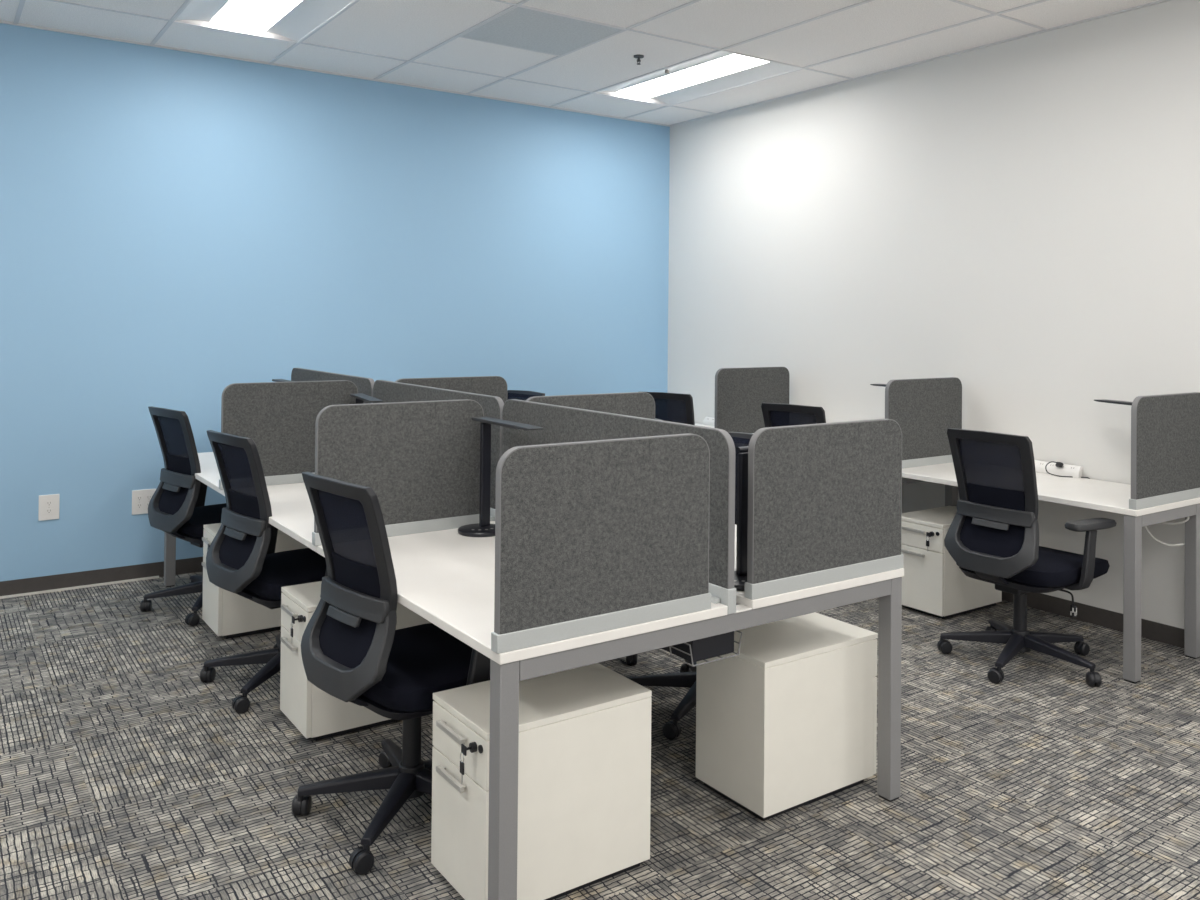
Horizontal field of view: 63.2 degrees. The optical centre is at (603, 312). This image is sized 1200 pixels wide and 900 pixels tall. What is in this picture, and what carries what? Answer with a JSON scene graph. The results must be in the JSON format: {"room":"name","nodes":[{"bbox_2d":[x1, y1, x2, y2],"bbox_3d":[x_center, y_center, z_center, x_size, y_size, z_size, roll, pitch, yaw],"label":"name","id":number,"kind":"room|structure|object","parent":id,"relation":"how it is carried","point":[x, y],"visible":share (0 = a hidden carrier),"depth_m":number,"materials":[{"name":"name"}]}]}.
{"room":"open-plan office","nodes":[
{"label":"open-plan office","id":0,"kind":"room"},
{"bbox_2d":[0,22,669,581],"bbox_3d":[-2.451,-0.100,5.782,7.363,3.366,0.100,1,-1,-35],"label":"wall","id":1,"kind":"structure","parent":0,"point":[178,228],"depth_m":5.95,"materials":[{"name":"blue paint"}]},
{"bbox_2d":[38,494,59,520],"bbox_3d":[-3.022,1.063,5.318,0.100,0.138,0.009,1,-1,-35],"label":"wall outlet","id":2,"kind":"object","parent":1,"relation":"attached to","point":[48,509],"visible":1,"depth_m":5.32,"materials":[{"name":"white plastic"}]},
{"bbox_2d":[45,508,52,513],"bbox_3d":[-3.021,1.085,5.316,0.034,0.029,0.003,1,-1,-35],"label":"socket","id":3,"kind":"object","parent":2,"relation":"attached to","point":[47,510],"depth_m":5.32,"materials":[{"name":"white plastic"}]},
{"bbox_2d":[46,501,52,505],"bbox_3d":[-3.021,1.042,5.316,0.034,0.029,0.003,1,-1,-35],"label":"socket","id":4,"kind":"object","parent":2,"relation":"attached to","point":[48,503],"depth_m":5.32,"materials":[{"name":"white plastic"}]},
{"bbox_2d":[0,576,158,598],"bbox_3d":[-3.968,1.504,4.650,3.420,0.010,0.016,1,-1,-35],"label":"trim","id":5,"kind":"structure","parent":1,"relation":"attached to","point":[152,577],"depth_m":5.38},
{"bbox_2d":[0,557,202,595],"bbox_3d":[-2.436,1.489,5.726,7.163,0.087,0.006,1,-1,-35],"label":"baseboard","id":6,"kind":"structure","parent":1,"relation":"attached to","point":[189,565],"depth_m":5.44,"materials":[{"name":"plastic"}]},
{"bbox_2d":[132,489,155,514],"bbox_3d":[-2.631,1.085,5.589,0.128,0.140,0.009,1,-1,-35],"label":"wall outlet","id":7,"kind":"object","parent":1,"relation":"attached to","point":[141,499],"visible":0.84,"depth_m":5.58,"materials":[{"name":"white plastic"}]},
{"bbox_2d":[136,503,142,508],"bbox_3d":[-2.651,1.106,5.572,0.034,0.029,0.003,1,-1,-35],"label":"socket","id":8,"kind":"object","parent":7,"relation":"attached to","point":[138,505],"depth_m":5.57,"materials":[{"name":"white plastic"}]},
{"bbox_2d":[0,21,670,126],"bbox_3d":[-2.403,-1.533,5.745,7.163,0.008,0.020,1,-1,-35],"label":"trim","id":9,"kind":"structure","parent":1,"relation":"attached to","point":[3,22],"depth_m":6.10,"materials":[{"name":"silver metal"}]},
{"bbox_2d":[0,0,1158,124],"bbox_3d":[-0.329,-1.550,2.755,7.163,0.016,7.298,1,-1,-35],"label":"ceiling","id":10,"kind":"structure","parent":0,"point":[399,29],"depth_m":5.38,"materials":[{"name":"tile"}]},
{"bbox_2d":[172,0,356,42],"bbox_3d":[-1.627,-1.573,4.797,0.669,0.102,1.311,1,-1,-35],"label":"ceiling light","id":11,"kind":"object","parent":10,"relation":"attached to","point":[293,20],"visible":0.98,"depth_m":5.12,"materials":[{"name":"white plastic"}]},
{"bbox_2d":[13,0,1048,118],"bbox_3d":[-0.329,-1.540,2.755,7.163,0.005,7.298,1,-1,-35],"label":"ceiling grid","id":12,"kind":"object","parent":10,"relation":"attached to","point":[22,2],"depth_m":5.36,"materials":[{"name":"silver metal"}]},
{"bbox_2d":[458,6,625,55],"bbox_3d":[-0.338,-1.517,5.292,0.667,0.006,0.656,1,-1,-35],"label":"ceiling vent","id":13,"kind":"object","parent":10,"relation":"in","point":[520,27],"visible":1,"depth_m":5.27,"materials":[{"name":"grey metal"}]},
{"bbox_2d":[634,54,643,64],"bbox_3d":[0.210,-1.489,5.747,0.064,0.054,0.064,1,-1,-35],"label":"sprinkler head","id":14,"kind":"object","parent":10,"relation":"attached to","point":[638,56],"visible":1,"depth_m":5.74},
{"bbox_2d":[594,51,802,105],"bbox_3d":[0.578,-1.539,6.327,0.669,0.102,1.311,1,-1,-35],"label":"ceiling light","id":15,"kind":"object","parent":10,"relation":"attached to","point":[720,70],"visible":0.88,"depth_m":6.37,"materials":[{"name":"white plastic"}]},
{"bbox_2d":[0,572,1199,899],"bbox_3d":[-0.358,1.553,2.730,7.163,0.050,7.298,1,-1,-35],"label":"floor","id":16,"kind":"structure","parent":0,"point":[125,774],"depth_m":3.17,"materials":[{"name":"carpet"}]},
{"bbox_2d":[140,406,226,625],"bbox_3d":[-2.014,1.008,5.126,0.690,1.047,0.704,0,-1,42],"label":"office chair","id":17,"kind":"object","parent":16,"relation":"on","point":[176,508],"visible":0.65,"depth_m":4.92,"materials":[{"name":"grey plastic"}]},
{"bbox_2d":[202,523,307,638],"bbox_3d":[-1.682,1.289,4.793,0.550,0.486,0.316,1,-1,-35],"label":"base cabinet","id":18,"kind":"object","parent":16,"relation":"on","point":[228,614],"visible":0.42,"depth_m":4.62,"materials":[{"name":"white metal"}]},
{"bbox_2d":[200,430,327,713],"bbox_3d":[-1.274,1.006,4.069,0.690,1.047,0.696,1,-1,-45],"label":"office chair","id":19,"kind":"object","parent":16,"relation":"on","point":[242,559],"visible":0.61,"depth_m":3.88,"materials":[{"name":"grey plastic"}]},
{"bbox_2d":[280,581,430,740],"bbox_3d":[-0.939,1.287,3.702,0.550,0.486,0.316,1,-1,-35],"label":"base cabinet","id":20,"kind":"object","parent":16,"relation":"on","point":[317,714],"visible":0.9,"depth_m":3.54,"materials":[{"name":"white metal"}]},
{"bbox_2d":[292,472,489,874],"bbox_3d":[-0.554,1.004,3.007,0.683,1.047,0.692,1,-1,-44],"label":"office chair","id":21,"kind":"object","parent":16,"relation":"on","point":[353,650],"visible":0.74,"depth_m":2.82,"materials":[{"name":"grey plastic"}]},
{"bbox_2d":[507,390,544,399],"bbox_3d":[-0.721,1.028,6.127,0.732,1.047,0.693,1,-1,-42],"label":"office chair","id":22,"kind":"object","parent":16,"relation":"on","point":[511,394],"visible":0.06,"depth_m":6.34,"materials":[{"name":"grey plastic"}]},
{"bbox_2d":[164,452,903,899],"bbox_3d":[-0.755,1.172,4.282,1.458,0.730,3.898,1,-1,-35],"label":"desk","id":23,"kind":"object","parent":16,"relation":"on","point":[445,577],"visible":0.38,"depth_m":2.76,"materials":[{"name":"white laminate"}]},
{"bbox_2d":[272,379,294,381],"bbox_3d":[-1.823,0.599,5.560,0.172,0.415,0.436,1,-1,-35],"label":"desk lamp","id":24,"kind":"object","parent":23,"relation":"on","point":[274,380],"visible":0.09,"depth_m":5.62,"materials":[{"name":"black metal"}]},
{"bbox_2d":[219,380,357,489],"bbox_3d":[-1.464,0.564,4.586,0.645,0.476,0.032,1,-1,-35],"label":"panel","id":25,"kind":"object","parent":23,"relation":"on","point":[279,417],"visible":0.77,"depth_m":4.55,"materials":[{"name":"grey fabric"}]},
{"bbox_2d":[291,368,374,403],"bbox_3d":[-1.521,0.583,5.375,0.052,0.502,1.313,1,-1,-35],"label":"panel","id":26,"kind":"object","parent":23,"relation":"on","point":[364,385],"visible":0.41,"depth_m":5.31,"materials":[{"name":"grey fabric"}]},
{"bbox_2d":[350,393,382,403],"bbox_3d":[-1.120,0.598,4.504,0.172,0.415,0.436,1,-1,-26],"label":"desk lamp","id":27,"kind":"object","parent":23,"relation":"on","point":[360,398],"visible":0.23,"depth_m":4.52,"materials":[{"name":"black metal"}]},
{"bbox_2d":[312,399,483,545],"bbox_3d":[-0.722,0.563,3.521,0.650,0.476,0.032,1,-1,-35],"label":"panel","id":28,"kind":"object","parent":23,"relation":"on","point":[420,459],"visible":0.79,"depth_m":3.52,"materials":[{"name":"grey fabric"}]},
{"bbox_2d":[373,380,503,520],"bbox_3d":[-0.769,0.582,4.290,0.052,0.502,1.316,1,-1,-35],"label":"panel","id":29,"kind":"object","parent":23,"relation":"on","point":[386,391],"visible":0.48,"depth_m":4.07,"materials":[{"name":"grey fabric"}]},
{"bbox_2d":[395,376,506,402],"bbox_3d":[-0.790,0.575,5.054,0.665,0.476,0.032,1,-1,-35],"label":"panel","id":30,"kind":"object","parent":23,"relation":"on","point":[485,385],"visible":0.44,"depth_m":5.11,"materials":[{"name":"grey fabric"}]},
{"bbox_2d":[458,417,542,536],"bbox_3d":[-0.367,0.596,3.454,0.172,0.415,0.436,1,-1,-35],"label":"desk lamp","id":31,"kind":"object","parent":23,"relation":"on","point":[483,528],"visible":0.91,"depth_m":3.58,"materials":[{"name":"black metal"}]},
{"bbox_2d":[525,392,654,418],"bbox_3d":[-0.052,0.573,3.986,0.660,0.476,0.032,1,-1,-35],"label":"panel","id":32,"kind":"object","parent":23,"relation":"on","point":[637,404],"visible":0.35,"depth_m":4.03,"materials":[{"name":"grey fabric"}]},
{"bbox_2d":[491,433,710,653],"bbox_3d":[0.017,0.561,2.469,0.657,0.476,0.032,1,-1,-35],"label":"panel","id":33,"kind":"object","parent":23,"relation":"on","point":[595,536],"visible":1,"depth_m":2.43,"materials":[{"name":"grey fabric"}]},
{"bbox_2d":[502,399,735,614],"bbox_3d":[-0.021,0.580,3.213,0.052,0.502,1.298,1,-1,-35],"label":"panel","id":34,"kind":"object","parent":23,"relation":"on","point":[560,424],"visible":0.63,"depth_m":2.93,"materials":[{"name":"grey fabric"}]},
{"bbox_2d":[655,604,741,666],"bbox_3d":[-0.749,0.908,4.284,0.199,0.151,3.749,1,-1,-35],"label":"basket","id":35,"kind":"object","parent":23,"relation":"on","point":[722,644],"depth_m":2.75,"materials":[{"name":"grey metal"}]},
{"bbox_2d":[734,446,748,590],"bbox_3d":[0.413,0.605,2.903,0.172,0.403,0.172,1,-1,-35],"label":"desk lamp","id":36,"kind":"object","parent":23,"relation":"on","point":[740,575],"visible":0.38,"depth_m":2.90,"materials":[{"name":"black metal"}]},
{"bbox_2d":[744,419,903,599],"bbox_3d":[0.680,0.571,2.929,0.657,0.476,0.032,1,-1,-35],"label":"panel","id":37,"kind":"object","parent":23,"relation":"on","point":[825,499],"visible":1,"depth_m":2.90,"materials":[{"name":"grey fabric"}]},
{"bbox_2d":[431,663,651,899],"bbox_3d":[-0.184,1.286,2.668,0.550,0.486,0.316,1,-1,-35],"label":"base cabinet","id":38,"kind":"object","parent":16,"relation":"on","point":[584,745],"visible":0.94,"depth_m":2.57,"materials":[{"name":"white metal"}]},
{"bbox_2d":[626,418,663,663],"bbox_3d":[-0.049,1.022,4.553,0.730,1.047,0.707,1,-1,-35],"label":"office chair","id":39,"kind":"object","parent":16,"relation":"on","point":[634,658],"visible":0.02,"depth_m":4.26,"materials":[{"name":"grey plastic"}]},
{"bbox_2d":[647,392,694,424],"bbox_3d":[0.552,1.044,6.545,0.715,1.047,0.733,0,-1,31],"label":"office chair","id":40,"kind":"object","parent":16,"relation":"on","point":[672,407],"visible":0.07,"depth_m":6.30,"materials":[{"name":"grey plastic"}]},
{"bbox_2d":[628,432,752,739],"bbox_3d":[0.426,1.020,3.801,0.743,1.047,0.704,1,-1,-35],"label":"office chair","id":41,"kind":"object","parent":16,"relation":"on","point":[686,677],"visible":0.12,"depth_m":3.81,"materials":[{"name":"grey plastic"}]},
{"bbox_2d":[696,612,877,820],"bbox_3d":[0.619,1.298,3.207,0.550,0.486,0.316,1,-1,-35],"label":"base cabinet","id":42,"kind":"object","parent":16,"relation":"on","point":[788,722],"visible":0.99,"depth_m":3.06,"materials":[{"name":"white metal"}]},
{"bbox_2d":[761,403,825,427],"bbox_3d":[1.236,1.044,5.723,0.689,1.047,0.714,0,-1,40],"label":"office chair","id":43,"kind":"object","parent":16,"relation":"on","point":[774,414],"visible":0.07,"depth_m":5.51,"materials":[{"name":"grey plastic"}]},
{"bbox_2d":[695,417,1199,683],"bbox_3d":[1.393,1.177,5.900,0.659,0.788,3.928,1,-1,-35],"label":"desk","id":44,"kind":"object","parent":16,"relation":"on","point":[1107,496],"depth_m":4.42,"materials":[{"name":"white laminate"}]},
{"bbox_2d":[714,367,789,433],"bbox_3d":[0.993,0.603,6.458,0.665,0.476,0.032,1,-1,-35],"label":"panel","id":45,"kind":"object","parent":44,"relation":"on","point":[740,393],"visible":0.61,"depth_m":6.41,"materials":[{"name":"grey fabric"}]},
{"bbox_2d":[870,384,885,386],"bbox_3d":[1.762,0.635,5.691,0.172,0.415,0.436,1,-1,-35],"label":"desk lamp","id":46,"kind":"object","parent":44,"relation":"on","point":[881,385],"visible":0.1,"depth_m":5.79,"materials":[{"name":"black metal"}]},
{"bbox_2d":[885,377,961,467],"bbox_3d":[1.767,0.602,5.359,0.652,0.476,0.032,1,-1,-35],"label":"panel","id":47,"kind":"object","parent":44,"relation":"on","point":[924,409],"visible":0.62,"depth_m":5.34,"materials":[{"name":"grey fabric"}]},
{"bbox_2d":[1045,461,1089,478],"bbox_3d":[2.387,0.867,4.988,0.226,0.192,0.062,0,-1,41],"label":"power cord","id":48,"kind":"object","parent":44,"relation":"attached to","point":[1058,464],"visible":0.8,"depth_m":5.02,"materials":[{"name":"black plastic"}]},
{"bbox_2d":[1094,399,1132,405],"bbox_3d":[2.520,0.633,4.597,0.172,0.415,0.436,1,0,-18],"label":"desk lamp","id":49,"kind":"object","parent":44,"relation":"on","point":[1098,400],"visible":0.12,"depth_m":4.67,"materials":[{"name":"black metal"}]},
{"bbox_2d":[1129,392,1199,509],"bbox_3d":[2.504,0.600,4.307,0.640,0.476,0.032,1,-1,-35],"label":"panel","id":50,"kind":"object","parent":44,"relation":"on","point":[1165,428],"visible":1,"depth_m":4.26,"materials":[{"name":"grey fabric"}]},
{"bbox_2d":[1144,517,1188,546],"bbox_3d":[2.577,0.971,4.504,0.305,0.212,0.064,0,-1,23],"label":"lead","id":51,"kind":"object","parent":44,"relation":"hanging from","point":[1187,519],"visible":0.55,"depth_m":4.48,"materials":[{"name":"white plastic"}]},
{"bbox_2d":[901,506,1001,618],"bbox_3d":[1.824,1.326,5.204,0.550,0.486,0.316,1,-1,-35],"label":"base cabinet","id":52,"kind":"object","parent":16,"relation":"on","point":[933,584],"visible":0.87,"depth_m":5.04,"materials":[{"name":"white metal"}]},
{"bbox_2d":[937,428,1116,686],"bbox_3d":[1.891,1.039,4.354,0.716,1.047,0.706,1,-1,-36],"label":"office chair","id":53,"kind":"object","parent":16,"relation":"on","point":[992,536],"visible":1,"depth_m":4.21,"materials":[{"name":"grey plastic"}]},
{"bbox_2d":[667,0,1199,628],"bbox_3d":[2.670,-0.060,4.773,0.100,3.366,7.398,1,-1,-35],"label":"wall","id":54,"kind":"structure","parent":0,"point":[1017,221],"depth_m":5.45,"materials":[{"name":"white paint"}]},
{"bbox_2d":[669,0,1170,125],"bbox_3d":[2.611,-1.493,4.783,0.020,0.008,7.278,1,-1,-35],"label":"trim","id":55,"kind":"structure","parent":54,"relation":"attached to","point":[1159,1],"depth_m":5.65,"materials":[{"name":"silver metal"}]},
{"bbox_2d":[1002,591,1183,647],"bbox_3d":[2.584,1.529,4.768,0.006,0.087,7.292,1,-1,-35],"label":"baseboard","id":56,"kind":"structure","parent":54,"relation":"attached to","point":[1156,631],"depth_m":4.90,"materials":[{"name":"plastic"}]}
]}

